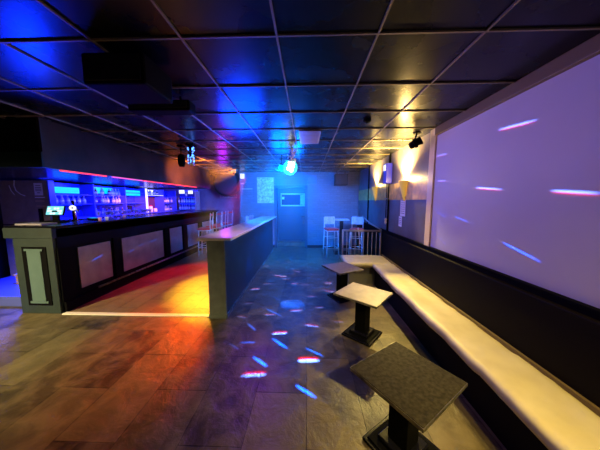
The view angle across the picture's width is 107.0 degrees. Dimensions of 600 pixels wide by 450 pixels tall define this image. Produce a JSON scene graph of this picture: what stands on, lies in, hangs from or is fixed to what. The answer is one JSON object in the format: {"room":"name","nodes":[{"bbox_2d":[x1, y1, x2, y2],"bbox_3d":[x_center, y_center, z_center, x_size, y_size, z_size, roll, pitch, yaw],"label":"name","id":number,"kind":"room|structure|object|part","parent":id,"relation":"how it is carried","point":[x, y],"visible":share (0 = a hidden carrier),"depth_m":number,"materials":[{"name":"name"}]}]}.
{"room":"entertainment venue","nodes":[
{"label":"entertainment venue","id":0,"kind":"room"},
{"bbox_2d":[0,180,10,277],"bbox_3d":[-6.528,-0.093,4.020,0.100,2.720,10.800,0,6,2],"label":"wall","id":1,"kind":"structure","parent":0,"point":[4,262],"depth_m":4.83,"materials":[{"name":"paint"}]},
{"bbox_2d":[60,210,179,219],"bbox_3d":[-5.112,-0.339,6.716,0.440,0.030,4.400,0,6,2],"label":"countertop","id":2,"kind":"structure","parent":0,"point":[78,217],"depth_m":5.70,"materials":[{"name":"blue"}]},
{"bbox_2d":[70,219,213,296],"bbox_3d":[-3.822,0.446,6.297,0.570,1.160,5.920,0,6,2],"label":"bar front","id":3,"kind":"structure","parent":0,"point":[78,290],"depth_m":4.10,"materials":[{"name":"black paint"}]},
{"bbox_2d":[149,176,240,230],"bbox_3d":[-4.268,-0.671,9.370,4.280,2.720,0.100,0,6,2],"label":"wall","id":4,"kind":"structure","parent":0,"point":[210,199],"depth_m":9.27,"materials":[{"name":"paint"}]},
{"bbox_2d":[220,194,236,197],"bbox_3d":[-2.961,-1.316,9.192,0.720,0.400,0.034,0,6,2],"label":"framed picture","id":5,"kind":"object","parent":4,"relation":"attached to","point":[235,195],"visible":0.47,"depth_m":9.19,"materials":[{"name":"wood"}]},
{"bbox_2d":[0,246,506,449],"bbox_3d":[-2.260,1.321,4.038,8.640,0.106,11.000,0,6,2],"label":"floor","id":6,"kind":"structure","parent":0,"point":[275,373],"depth_m":2.24,"materials":[{"name":"wood"}]},
{"bbox_2d":[0,276,21,306],"bbox_3d":[-5.094,1.165,4.251,1.760,0.170,1.320,0,6,2],"label":"platform","id":7,"kind":"object","parent":6,"relation":"on","point":[9,290],"visible":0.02,"depth_m":3.73,"materials":[{"name":"blue laminate"}]},
{"bbox_2d":[0,180,56,275],"bbox_3d":[-5.433,0.084,4.482,1.060,1.930,0.110,0,6,2],"label":"wall panel","id":8,"kind":"object","parent":7,"relation":"on","point":[17,208],"visible":0.36,"depth_m":4.40,"materials":[{"name":"black paint"}]},
{"bbox_2d":[33,183,42,194],"bbox_3d":[-5.135,-0.702,4.355,0.170,0.240,0.006,0,6,2],"label":"notice","id":9,"kind":"object","parent":8,"relation":"attached to","point":[38,190],"visible":1,"depth_m":4.35,"materials":[{"name":"white paper"}]},
{"bbox_2d":[2,210,218,313],"bbox_3d":[-3.819,0.360,6.271,0.858,1.337,6.014,0,6,2],"label":"bar counter","id":10,"kind":"object","parent":6,"relation":"on","point":[62,267],"depth_m":3.85,"materials":[{"name":"black paint"}]},
{"bbox_2d":[15,222,56,224],"bbox_3d":[-4.104,-0.020,3.458,0.420,0.020,0.220,0,6,2],"label":"bar mat","id":11,"kind":"object","parent":10,"relation":"on","point":[31,223],"visible":0.94,"depth_m":3.39,"materials":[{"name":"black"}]},
{"bbox_3d":[-3.917,0.765,3.300,0.210,0.770,0.008,0,6,2],"label":"inset panel","id":12,"kind":"part","parent":10,"relation":"part of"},
{"bbox_3d":[-3.916,0.769,3.309,0.370,0.900,0.010,0,6,2],"label":"panel frame","id":13,"kind":"part","parent":10,"relation":"part of","materials":[{"name":"black paint"}]},
{"bbox_2d":[39,206,69,222],"bbox_3d":[-4.167,-0.184,3.764,0.280,0.281,0.220,-1,6,-12],"label":"terminal","id":14,"kind":"object","parent":10,"relation":"on","point":[55,212],"visible":0.96,"depth_m":3.78,"materials":[{"name":"black paint"}]},
{"bbox_2d":[69,200,78,220],"bbox_3d":[-4.063,-0.254,3.992,0.158,0.371,0.122,6,8,42],"label":"tap","id":15,"kind":"object","parent":10,"relation":"on","point":[72,207],"visible":0.99,"depth_m":3.98,"materials":[{"name":"silver metal"}]},
{"bbox_3d":[-3.603,0.671,3.930,0.018,0.680,0.600,0,6,2],"label":"panel","id":16,"kind":"part","parent":10,"relation":"part of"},
{"bbox_2d":[4,210,218,227],"bbox_3d":[-3.837,-0.292,6.208,0.780,0.027,6.000,0,6,2],"label":"countertop","id":17,"kind":"structure","parent":10,"relation":"on","point":[113,219],"depth_m":4.16,"materials":[{"name":"black"}]},
{"bbox_3d":[-3.565,0.543,5.117,0.018,0.680,1.270,0,6,2],"label":"panel","id":18,"kind":"part","parent":10,"relation":"part of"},
{"bbox_3d":[-3.402,0.788,6.482,0.036,0.036,5.300,0,6,2],"label":"foot rail","id":19,"kind":"part","parent":10,"relation":"part of","materials":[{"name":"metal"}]},
{"bbox_3d":[-3.527,0.411,6.335,0.018,0.680,0.560,0,6,2],"label":"panel","id":20,"kind":"part","parent":10,"relation":"part of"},
{"bbox_3d":[-3.498,0.311,7.264,0.018,0.680,0.650,0,6,2],"label":"panel","id":21,"kind":"part","parent":10,"relation":"part of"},
{"bbox_3d":[-3.462,0.188,8.406,0.018,0.680,0.950,0,6,2],"label":"panel","id":22,"kind":"part","parent":10,"relation":"part of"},
{"bbox_2d":[54,183,179,220],"bbox_3d":[-5.132,-0.160,6.736,0.480,1.930,4.400,0,6,2],"label":"shelf unit","id":23,"kind":"object","parent":6,"relation":"on","point":[131,198],"visible":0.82,"depth_m":6.11,"materials":[{"name":"wood"}]},
{"bbox_2d":[60,195,64,203],"bbox_3d":[-5.170,-0.553,4.823,0.070,0.185,0.070,4,7,33],"label":"bottle","id":24,"kind":"object","parent":23,"relation":"on","point":[62,201],"visible":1,"depth_m":4.81,"materials":[{"name":"grey"}]},
{"bbox_3d":[-5.144,-0.760,4.840,0.010,0.130,0.640,0,6,2],"label":"light panel","id":25,"kind":"part","parent":23,"relation":"part of","materials":[{"name":"teal"}]},
{"bbox_2d":[55,194,92,195],"bbox_3d":[-5.231,-0.676,4.962,0.310,0.018,0.920,0,6,2],"label":"shelf","id":26,"kind":"object","parent":23,"relation":"attached to","point":[55,194],"depth_m":5.17,"materials":[{"name":"blue"}]},
{"bbox_3d":[-5.344,-0.917,5.881,0.015,0.160,0.850,0,6,2],"label":"light panel","id":27,"kind":"part","parent":23,"relation":"part of","materials":[{"name":"teal plastic"}]},
{"bbox_3d":[-5.079,-0.970,6.737,0.020,0.160,0.580,0,6,2],"label":"light panel","id":28,"kind":"part","parent":23,"relation":"part of","materials":[{"name":"teal plastic"}]},
{"bbox_2d":[145,188,148,211],"bbox_3d":[-4.980,-0.794,7.206,0.030,0.770,0.080,0,6,2],"label":"light","id":29,"kind":"object","parent":23,"relation":"on","point":[146,196],"depth_m":7.18,"materials":[{"name":"grey plastic"}]},
{"bbox_2d":[62,312,208,316],"bbox_3d":[-2.452,1.343,3.337,2.260,0.012,0.070,0,6,2],"label":"threshold strip","id":30,"kind":"object","parent":6,"relation":"on","point":[65,313],"visible":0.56,"depth_m":3.32,"materials":[{"name":"white metal"}]},
{"bbox_2d":[179,190,199,211],"bbox_3d":[-4.566,-0.439,9.128,0.840,1.970,0.350,0,6,2],"label":"shelf unit","id":31,"kind":"object","parent":6,"relation":"on","point":[195,194],"visible":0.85,"depth_m":9.14,"materials":[{"name":"mirror"}]},
{"bbox_3d":[-4.572,-1.017,9.222,0.820,0.760,0.040,0,6,2],"label":"panel","id":32,"kind":"part","parent":31,"relation":"part of","materials":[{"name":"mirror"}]},
{"bbox_3d":[-4.177,-0.999,9.035,0.060,0.755,0.310,0,6,2],"label":"post","id":33,"kind":"part","parent":31,"relation":"part of","materials":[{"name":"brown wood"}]},
{"bbox_2d":[197,212,213,256],"bbox_3d":[-2.927,0.288,6.918,0.432,1.342,0.412,-1,6,-8],"label":"bar stool","id":34,"kind":"object","parent":6,"relation":"on","point":[209,228],"visible":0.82,"depth_m":6.76,"materials":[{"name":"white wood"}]},
{"bbox_3d":[-2.942,0.109,6.896,0.370,0.060,0.380,-1,6,-8],"label":"seat","id":35,"kind":"part","parent":34,"relation":"part of","materials":[{"name":"red plastic"}]},
{"bbox_2d":[206,212,221,251],"bbox_3d":[-2.880,0.229,7.461,0.432,1.342,0.412,1,6,7],"label":"bar stool","id":36,"kind":"object","parent":6,"relation":"on","point":[216,226],"visible":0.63,"depth_m":7.33,"materials":[{"name":"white wood"}]},
{"bbox_2d":[213,211,225,231],"bbox_3d":[-2.894,0.175,7.960,0.432,1.342,0.412,0,6,0],"label":"bar stool","id":37,"kind":"object","parent":6,"relation":"on","point":[223,225],"visible":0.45,"depth_m":7.85,"materials":[{"name":"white wood"}]},
{"bbox_2d":[219,210,232,229],"bbox_3d":[-2.827,0.117,8.503,0.432,1.342,0.412,1,6,12],"label":"bar stool","id":38,"kind":"object","parent":6,"relation":"on","point":[228,212],"visible":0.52,"depth_m":8.49,"materials":[{"name":"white wood"}]},
{"bbox_2d":[197,216,275,318],"bbox_3d":[-1.123,0.529,5.391,0.483,1.190,4.550,0,6,2],"label":"bar counter","id":39,"kind":"object","parent":6,"relation":"on","point":[236,254],"depth_m":3.62,"materials":[{"name":"wood"}]},
{"bbox_3d":[-1.189,1.329,3.248,0.270,0.060,0.055,0,6,2],"label":"trim","id":40,"kind":"part","parent":39,"relation":"part of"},
{"bbox_3d":[-0.996,1.094,5.466,0.015,0.050,4.415,0,6,2],"label":"skirting","id":41,"kind":"part","parent":39,"relation":"part of","materials":[{"name":"wood"}]},
{"bbox_2d":[323,216,338,257],"bbox_3d":[0.950,0.361,6.807,0.412,1.221,0.422,-1,6,-10],"label":"bar stool","id":42,"kind":"object","parent":6,"relation":"on","point":[331,219],"visible":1,"depth_m":6.90,"materials":[{"name":"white wood"}]},
{"bbox_3d":[0.744,0.355,6.952,0.057,1.202,0.062,-1,6,-10],"label":"leg","id":43,"kind":"part","parent":42,"relation":"part of","materials":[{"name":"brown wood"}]},
{"bbox_3d":[0.918,-0.146,6.933,0.330,0.240,0.025,-1,6,-10],"label":"backrest","id":44,"kind":"part","parent":42,"relation":"part of","materials":[{"name":"brown wood"}]},
{"bbox_3d":[0.952,0.123,6.771,0.380,0.060,0.370,-1,6,-10],"label":"seat","id":45,"kind":"part","parent":42,"relation":"part of","materials":[{"name":"red plastic"}]},
{"bbox_3d":[1.093,0.348,7.015,0.057,1.202,0.062,-1,6,-10],"label":"leg","id":46,"kind":"part","parent":42,"relation":"part of","materials":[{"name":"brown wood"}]},
{"bbox_2d":[333,219,349,254],"bbox_3d":[1.345,0.364,7.242,0.440,1.120,0.440,0,6,2],"label":"table","id":47,"kind":"object","parent":6,"relation":"on","point":[340,220],"visible":0.67,"depth_m":7.17,"materials":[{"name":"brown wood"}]},
{"bbox_3d":[1.345,0.905,7.301,0.440,0.030,0.440,0,6,2],"label":"plate","id":48,"kind":"part","parent":47,"relation":"part of","materials":[{"name":"black paint"}]},
{"bbox_2d":[322,262,363,303],"bbox_3d":[0.739,1.010,3.910,0.508,0.552,0.548,-3,7,-26],"label":"table","id":49,"kind":"object","parent":6,"relation":"on","point":[342,269],"visible":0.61,"depth_m":3.84,"materials":[{"name":"grey wood"}]},
{"bbox_3d":[0.739,1.273,3.938,0.380,0.022,0.380,-3,7,-26],"label":"plate","id":50,"kind":"part","parent":49,"relation":"part of","materials":[{"name":"black"}]},
{"bbox_2d":[348,217,363,254],"bbox_3d":[1.711,0.369,6.733,0.412,1.221,0.422,2,7,22],"label":"bar stool","id":51,"kind":"object","parent":6,"relation":"on","point":[355,220],"visible":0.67,"depth_m":6.80,"materials":[{"name":"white wood"}]},
{"bbox_3d":[1.779,-0.137,6.849,0.330,0.240,0.025,2,7,22],"label":"backrest","id":52,"kind":"part","parent":51,"relation":"part of","materials":[{"name":"brown wood"}]},
{"bbox_3d":[1.943,0.367,6.835,0.057,1.202,0.062,2,7,22],"label":"leg","id":53,"kind":"part","parent":51,"relation":"part of","materials":[{"name":"brown wood"}]},
{"bbox_2d":[341,216,381,261],"bbox_3d":[1.499,0.420,6.078,0.940,1.257,1.526,0,6,2],"label":"railing","id":54,"kind":"object","parent":6,"relation":"on","point":[343,230],"visible":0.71,"depth_m":5.32,"materials":[{"name":"silver metal"}]},
{"bbox_3d":[1.026,0.617,5.368,0.040,1.020,0.040,0,6,2],"label":"post","id":55,"kind":"part","parent":54,"relation":"part of","materials":[{"name":"silver metal"}]},
{"bbox_3d":[1.475,0.136,5.302,0.900,0.054,0.044,0,6,2],"label":"rail","id":56,"kind":"part","parent":54,"relation":"part of","materials":[{"name":"silver metal"}]},
{"bbox_3d":[1.920,-0.077,6.021,0.048,0.255,1.507,0,6,-1],"label":"handrail","id":57,"kind":"part","parent":54,"relation":"part of","materials":[{"name":"silver metal"}]},
{"bbox_3d":[1.925,0.620,5.340,0.040,1.020,0.040,0,6,2],"label":"post","id":58,"kind":"part","parent":54,"relation":"part of","materials":[{"name":"silver metal"}]},
{"bbox_2d":[333,282,392,346],"bbox_3d":[0.797,1.127,2.824,0.558,0.552,0.508,5,8,41],"label":"table","id":59,"kind":"object","parent":6,"relation":"on","point":[364,297],"visible":1,"depth_m":2.76,"materials":[{"name":"wood"}]},
{"bbox_3d":[0.797,1.391,2.852,0.380,0.022,0.380,5,8,41],"label":"plate","id":60,"kind":"part","parent":59,"relation":"part of","materials":[{"name":"black"}]},
{"bbox_2d":[350,341,467,449],"bbox_3d":[0.708,1.269,1.509,0.528,0.552,0.508,-4,7,-33],"label":"table","id":61,"kind":"object","parent":6,"relation":"on","point":[416,390],"visible":1,"depth_m":1.45,"materials":[{"name":"stone"}]},
{"bbox_3d":[0.708,1.533,1.537,0.380,0.022,0.380,-4,7,-33],"label":"plate","id":62,"kind":"part","parent":61,"relation":"part of","materials":[{"name":"black"}]},
{"bbox_2d":[341,233,599,449],"bbox_3d":[1.355,1.007,1.988,1.023,0.970,6.420,0,6,2],"label":"bench","id":63,"kind":"object","parent":6,"relation":"on","point":[529,363],"visible":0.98,"depth_m":1.75,"materials":[{"name":"beige leather"}]},
{"bbox_2d":[341,255,391,266],"bbox_3d":[1.406,0.772,4.824,0.945,0.109,0.730,0,6,2],"label":"seat cushion","id":64,"kind":"object","parent":63,"relation":"on","point":[356,260],"depth_m":4.70,"materials":[{"name":"beige leather"}]},
{"bbox_3d":[1.800,1.109,1.975,0.022,0.170,6.400,0,6,2],"label":"trim","id":65,"kind":"part","parent":63,"relation":"part of","materials":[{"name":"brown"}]},
{"bbox_2d":[277,240,304,245],"bbox_3d":[-0.316,0.699,8.564,1.100,0.170,0.350,0,6,2],"label":"step","id":66,"kind":"structure","parent":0,"point":[280,243],"depth_m":8.39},
{"bbox_2d":[239,172,359,244],"bbox_3d":[0.025,-0.571,8.441,4.360,2.720,0.900,0,6,2],"label":"wall","id":67,"kind":"structure","parent":0,"point":[325,199],"depth_m":7.95,"materials":[{"name":"painted plaster"}]},
{"bbox_2d":[257,177,273,202],"bbox_3d":[-1.229,-1.241,7.943,0.620,0.920,0.024,0,6,2],"label":"poster","id":68,"kind":"object","parent":67,"relation":"attached to","point":[265,185],"visible":1,"depth_m":7.93,"materials":[{"name":"paper"}]},
{"bbox_2d":[274,185,307,247],"bbox_3d":[-0.328,-0.293,8.064,1.200,2.250,0.130,0,6,2],"label":"trim","id":69,"kind":"structure","parent":67,"relation":"attached to","point":[275,186],"depth_m":7.96,"materials":[{"name":"blue paint"}]},
{"bbox_2d":[278,189,304,240],"bbox_3d":[-0.308,-0.383,8.522,1.030,1.990,0.100,0,6,2],"label":"door","id":70,"kind":"structure","parent":67,"relation":"in","point":[291,202],"depth_m":8.51,"materials":[{"name":"blue paint"}]},
{"bbox_3d":[-0.288,-0.959,8.456,0.830,0.390,0.009,0,6,2],"label":"glass pane","id":71,"kind":"part","parent":70,"relation":"part of","materials":[{"name":"blue glass"}]},
{"bbox_3d":[-0.324,0.030,8.560,0.860,0.800,0.015,0,6,2],"label":"panel","id":72,"kind":"part","parent":70,"relation":"part of","materials":[{"name":"blue paint"}]},
{"bbox_2d":[307,175,316,183],"bbox_3d":[0.419,-1.598,7.804,0.340,0.300,0.120,0,6,2],"label":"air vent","id":73,"kind":"object","parent":67,"relation":"in","point":[311,179],"visible":1,"depth_m":7.75,"materials":[{"name":"metal"}]},
{"bbox_2d":[273,245,356,247],"bbox_3d":[-0.039,0.781,8.129,4.260,0.100,0.015,0,6,2],"label":"baseboard","id":74,"kind":"structure","parent":67,"relation":"attached to","point":[308,246],"depth_m":8.09,"materials":[{"name":"black paint"}]},
{"bbox_2d":[0,0,599,175],"bbox_3d":[-2.260,-1.480,3.735,8.640,0.100,11.000,0,6,2],"label":"ceiling","id":75,"kind":"structure","parent":0,"point":[496,56],"depth_m":1.62,"materials":[{"name":"tile"}]},
{"bbox_2d":[0,117,209,188],"bbox_3d":[-4.737,-1.276,5.184,3.200,0.618,4.820,0,6,2],"label":"canopy","id":76,"kind":"object","parent":75,"relation":"attached to","point":[36,148],"visible":0.91,"depth_m":3.48,"materials":[{"name":"black"}]},
{"bbox_3d":[-4.831,-1.030,2.829,3.160,0.600,0.040,0,6,2],"label":"panel","id":77,"kind":"part","parent":76,"relation":"part of","materials":[{"name":"black paint"}]},
{"bbox_2d":[81,52,172,103],"bbox_3d":[-1.227,-1.068,1.609,0.420,0.237,0.330,0,6,2],"label":"loudspeaker","id":78,"kind":"object","parent":75,"relation":"hanging from","point":[124,77],"visible":1,"depth_m":1.47,"materials":[{"name":"black paint"}]},
{"bbox_2d":[82,53,140,80],"bbox_3d":[-1.232,-1.032,1.452,0.380,0.160,0.010,0,6,2],"label":"grille","id":79,"kind":"object","parent":78,"relation":"attached to","point":[96,66],"depth_m":1.45,"materials":[{"name":"black fabric"}]},
{"bbox_2d":[128,96,195,115],"bbox_3d":[-1.349,-1.174,2.175,0.600,0.147,0.150,0,6,2],"label":"loudspeaker","id":80,"kind":"object","parent":75,"relation":"attached to","point":[181,106],"visible":0.79,"depth_m":2.12,"materials":[{"name":"black paint"}]},
{"bbox_2d":[129,101,186,107],"bbox_3d":[-1.351,-1.143,2.108,0.560,0.060,0.010,0,6,2],"label":"grille","id":81,"kind":"object","parent":80,"relation":"attached to","point":[176,104],"depth_m":2.10,"materials":[{"name":"black fabric"}]},
{"bbox_2d":[176,145,184,166],"bbox_3d":[-2.170,-1.260,4.058,0.120,0.380,0.117,0,6,2],"label":"light","id":82,"kind":"object","parent":75,"relation":"hanging from","point":[181,158],"visible":1,"depth_m":4.03,"materials":[{"name":"black paint"}]},
{"bbox_2d":[185,143,196,165],"bbox_3d":[-1.952,-1.253,3.992,0.140,0.380,0.140,0,6,2],"label":"light","id":83,"kind":"object","parent":75,"relation":"hanging from","point":[191,155],"visible":1,"depth_m":3.95,"materials":[{"name":"black paint"}]},
{"bbox_2d":[213,174,239,195],"bbox_3d":[-2.825,-1.643,8.684,1.040,1.040,0.465,0,6,2],"label":"round speaker","id":84,"kind":"object","parent":75,"relation":"hanging from","point":[224,184],"visible":0.74,"depth_m":8.46},
{"bbox_2d":[279,154,297,174],"bbox_3d":[-0.230,-1.308,4.814,0.384,0.447,0.324,5,8,40],"label":"light","id":85,"kind":"object","parent":75,"relation":"hanging from","point":[290,168],"visible":0.93,"depth_m":4.71,"materials":[{"name":"teal"}]},
{"bbox_3d":[-0.206,-1.243,4.803,0.304,0.320,0.320,0,6,2],"label":"globe","id":86,"kind":"part","parent":85,"relation":"part of","materials":[{"name":"teal"}]},
{"bbox_2d":[287,147,296,161],"bbox_3d":[-0.143,-1.329,4.191,0.198,0.272,0.176,0,6,2],"label":"pendant","id":87,"kind":"object","parent":75,"relation":"hanging from","point":[291,149],"visible":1,"depth_m":4.18,"materials":[{"name":"silver metal"}]},
{"bbox_2d":[0,0,599,175],"bbox_3d":[-2.260,-1.424,3.741,8.440,0.012,10.800,0,6,2],"label":"ceiling grid","id":88,"kind":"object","parent":75,"relation":"attached to","point":[482,31],"depth_m":1.93,"materials":[{"name":"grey metal"}]},
{"bbox_2d":[299,130,320,143],"bbox_3d":[0.155,-1.383,3.529,0.320,0.019,0.720,0,6,2],"label":"ceiling vent","id":89,"kind":"object","parent":75,"relation":"in","point":[306,136],"visible":1,"depth_m":3.43,"materials":[{"name":"grey metal"}]},
{"bbox_2d":[334,174,347,185],"bbox_3d":[1.367,-1.571,7.430,0.420,0.487,0.350,0,6,2],"label":"loudspeaker","id":90,"kind":"object","parent":75,"relation":"hanging from","point":[339,179],"visible":1,"depth_m":7.27,"materials":[{"name":"black paint"}]},
{"bbox_2d":[363,118,370,123],"bbox_3d":[0.844,-1.305,2.798,0.100,0.045,0.098,0,6,2],"label":"smoke detector","id":91,"kind":"object","parent":75,"relation":"attached to","point":[366,120],"visible":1,"depth_m":2.77,"materials":[{"name":"black paint"}]},
{"bbox_2d":[408,131,422,148],"bbox_3d":[1.696,-1.243,3.250,0.195,0.242,0.132,3,7,24],"label":"ceiling spotlight","id":92,"kind":"object","parent":75,"relation":"hanging from","point":[415,143],"visible":1,"depth_m":3.22,"materials":[{"name":"black paint"}]},
{"bbox_2d":[357,132,599,320],"bbox_3d":[1.975,-0.001,3.168,0.130,2.720,9.620,0,6,2],"label":"wall","id":93,"kind":"structure","parent":0,"point":[408,164],"depth_m":4.24,"materials":[{"name":"paint"}]},
{"bbox_2d":[367,166,369,222],"bbox_3d":[2.035,-0.890,6.602,0.030,1.690,0.040,0,6,2],"label":"trim","id":94,"kind":"structure","parent":93,"relation":"attached to","point":[369,166],"depth_m":6.58,"materials":[{"name":"black paint"}]},
{"bbox_2d":[372,187,376,200],"bbox_3d":[1.954,-0.823,5.887,0.118,0.370,0.236,0,6,2],"label":"wall sconce","id":95,"kind":"object","parent":93,"relation":"attached to","point":[374,189],"visible":1,"depth_m":5.83,"materials":[{"name":"brown"}]},
{"bbox_2d":[383,163,392,223],"bbox_3d":[1.895,-0.666,4.860,0.140,1.320,0.240,0,6,2],"label":"box","id":96,"kind":"object","parent":93,"relation":"attached to","point":[387,169],"visible":1,"depth_m":4.74,"materials":[{"name":"blue plastic"}]},
{"bbox_2d":[386,154,390,230],"bbox_3d":[1.983,-0.713,4.963,0.030,1.690,0.040,0,6,2],"label":"trim","id":97,"kind":"structure","parent":93,"relation":"attached to","point":[390,154],"depth_m":4.99,"materials":[{"name":"black paint"}]},
{"bbox_2d":[359,177,427,199],"bbox_3d":[2.012,-0.795,5.587,0.012,0.340,4.560,0,6,2],"label":"trim","id":98,"kind":"structure","parent":93,"relation":"attached to","point":[416,189],"depth_m":4.39,"materials":[{"name":"gold metal"}]},
{"bbox_2d":[398,216,401,226],"bbox_3d":[1.975,-0.071,4.378,0.006,0.200,0.140,0,6,2],"label":"notice","id":99,"kind":"object","parent":93,"relation":"attached to","point":[400,217],"visible":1,"depth_m":4.36,"materials":[{"name":"white paper"}]},
{"bbox_2d":[400,200,405,215],"bbox_3d":[1.972,-0.340,4.258,0.006,0.340,0.220,0,6,2],"label":"notice","id":100,"kind":"object","parent":93,"relation":"attached to","point":[403,203],"visible":0.97,"depth_m":4.27,"materials":[{"name":"white paper"}]},
{"bbox_2d":[399,180,407,200],"bbox_3d":[1.899,-0.635,4.148,0.118,0.370,0.236,0,6,2],"label":"wall sconce","id":101,"kind":"object","parent":93,"relation":"attached to","point":[403,184],"visible":1,"depth_m":4.09,"materials":[{"name":"brown"}]},
{"bbox_2d":[424,128,437,246],"bbox_3d":[1.922,-0.528,3.253,0.045,1.690,0.140,0,6,2],"label":"trim","id":102,"kind":"structure","parent":93,"relation":"attached to","point":[433,138],"depth_m":3.23,"materials":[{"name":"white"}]},
{"bbox_2d":[364,222,599,315],"bbox_3d":[1.914,0.343,3.197,0.050,0.030,9.600,0,6,2],"label":"trim","id":103,"kind":"structure","parent":93,"relation":"attached to","point":[589,308],"depth_m":1.88,"materials":[{"name":"black paint"}]},
{"bbox_2d":[430,54,599,308],"bbox_3d":[1.854,-0.206,0.769,0.021,1.574,4.869,0,6,2],"label":"projection screen","id":104,"kind":"object","parent":93,"relation":"attached to","point":[517,182],"visible":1,"depth_m":1.79,"materials":[{"name":"white fabric"}]},
{"bbox_2d":[435,33,599,134],"bbox_3d":[1.835,-1.044,0.675,0.060,0.110,4.880,0,6,2],"label":"trim","id":105,"kind":"structure","parent":93,"relation":"attached to","point":[590,48],"depth_m":1.75,"materials":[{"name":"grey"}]}
]}

